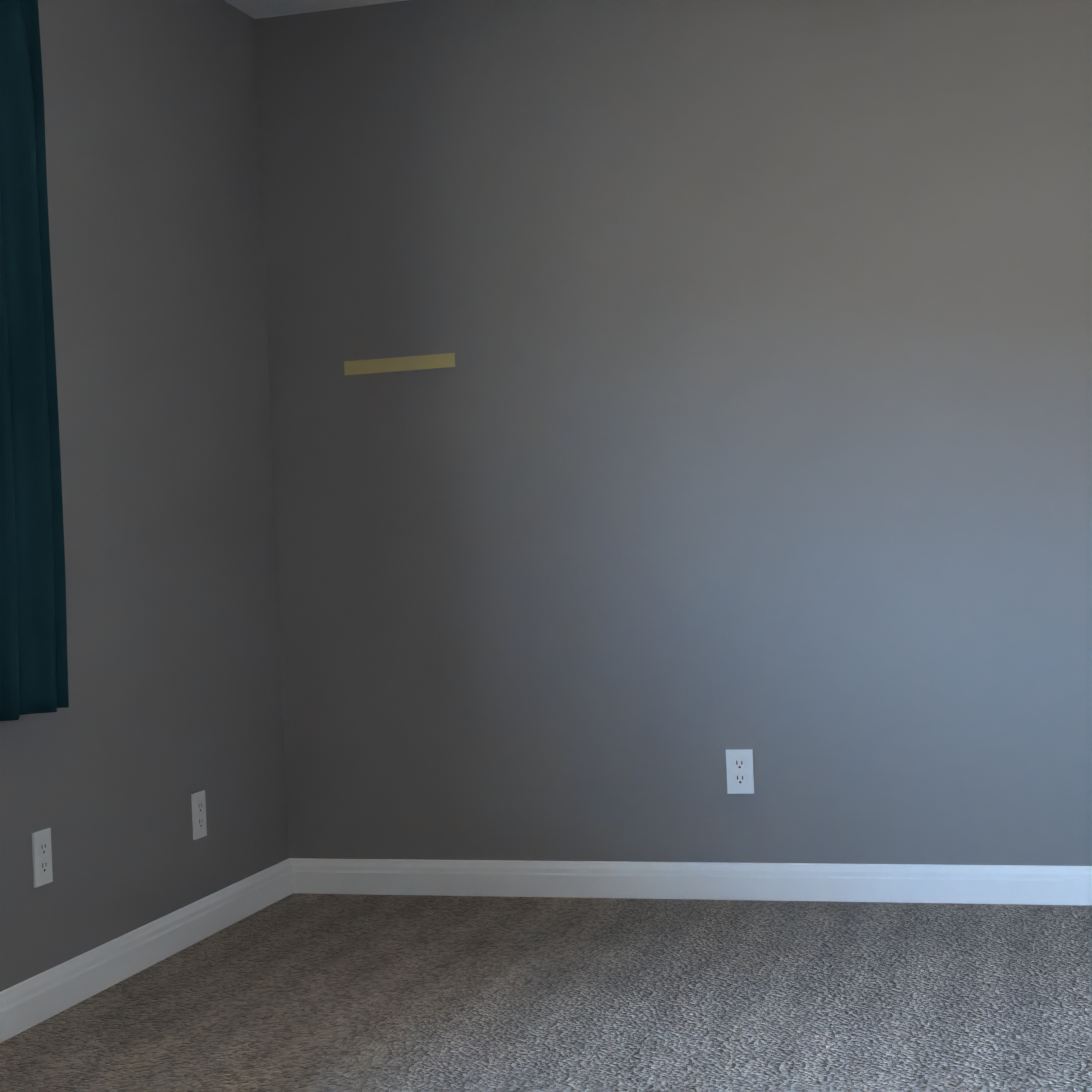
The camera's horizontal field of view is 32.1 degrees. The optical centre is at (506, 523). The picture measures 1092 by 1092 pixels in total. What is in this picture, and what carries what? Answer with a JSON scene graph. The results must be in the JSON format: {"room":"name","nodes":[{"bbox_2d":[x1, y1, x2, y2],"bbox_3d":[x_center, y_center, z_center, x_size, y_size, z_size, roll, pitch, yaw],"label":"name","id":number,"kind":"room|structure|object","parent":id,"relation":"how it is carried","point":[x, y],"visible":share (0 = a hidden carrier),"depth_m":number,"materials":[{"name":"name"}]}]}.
{"room":"empty bedroom","nodes":[
{"label":"empty bedroom","id":0,"kind":"room"},
{"bbox_2d":[0,0,288,991],"bbox_3d":[-1.476,-0.160,2.719,0.150,2.440,5.720,-2,0,16],"label":"wall","id":1,"kind":"structure","parent":0,"point":[160,312],"depth_m":4.59,"materials":[{"name":"grey paint"}]},
{"bbox_2d":[0,0,68,720],"bbox_3d":[-1.319,-0.437,2.748,0.158,1.670,2.670,-2,0,16],"label":"curtain","id":2,"kind":"object","parent":1,"relation":"hanging from","point":[33,654],"visible":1,"depth_m":3.85,"materials":[{"name":"teal fabric"}]},
{"bbox_2d":[32,828,52,887],"bbox_3d":[-0.983,0.708,4.021,0.007,0.115,0.070,-2,0,16],"label":"electrical outlet","id":3,"kind":"object","parent":1,"relation":"attached to","point":[42,858],"visible":1,"depth_m":4.01,"materials":[{"name":"white plastic"}]},
{"bbox_2d":[191,790,206,839],"bbox_3d":[-0.770,0.730,4.756,0.007,0.115,0.070,-2,0,16],"label":"electrical outlet","id":4,"kind":"object","parent":1,"relation":"attached to","point":[199,825],"visible":1,"depth_m":4.75,"materials":[{"name":"white plastic"}]},
{"bbox_2d":[0,858,1091,1042],"bbox_3d":[0.103,0.948,2.275,3.040,0.095,5.420,-2,0,16],"label":"baseboard","id":5,"kind":"structure","parent":1,"relation":"attached to","point":[36,999],"depth_m":4.89,"materials":[{"name":"white paint"}]},
{"bbox_2d":[224,0,406,18],"bbox_3d":[0.584,-1.527,2.111,4.550,0.120,5.720,-2,0,16],"label":"ceiling","id":6,"kind":"structure","parent":0,"point":[256,9],"depth_m":5.19,"materials":[{"name":"white paint"}]},
{"bbox_2d":[0,893,1091,1091],"bbox_3d":[0.688,1.021,2.107,4.550,0.100,5.720,-2,0,16],"label":"floor","id":7,"kind":"structure","parent":0,"point":[299,992],"depth_m":3.94,"materials":[{"name":"carpet"}]},
{"bbox_2d":[255,0,1091,865],"bbox_3d":[1.479,-0.278,4.765,4.400,2.440,0.150,-2,0,16],"label":"wall","id":8,"kind":"structure","parent":0,"point":[751,410],"depth_m":4.98,"materials":[{"name":"grey paint"}]},
{"bbox_2d":[344,353,454,374],"bbox_3d":[-0.294,-0.436,5.195,0.320,0.041,0.001,-2,0,16],"label":"tape","id":9,"kind":"object","parent":8,"relation":"attached to","point":[446,360],"visible":1,"depth_m":5.19,"materials":[{"name":"yellow paper"}]},
{"bbox_2d":[726,749,753,793],"bbox_3d":[0.607,0.646,4.943,0.070,0.115,0.007,-2,0,16],"label":"electrical outlet","id":10,"kind":"object","parent":8,"relation":"attached to","point":[740,771],"visible":1,"depth_m":4.94,"materials":[{"name":"white plastic"}]}
]}

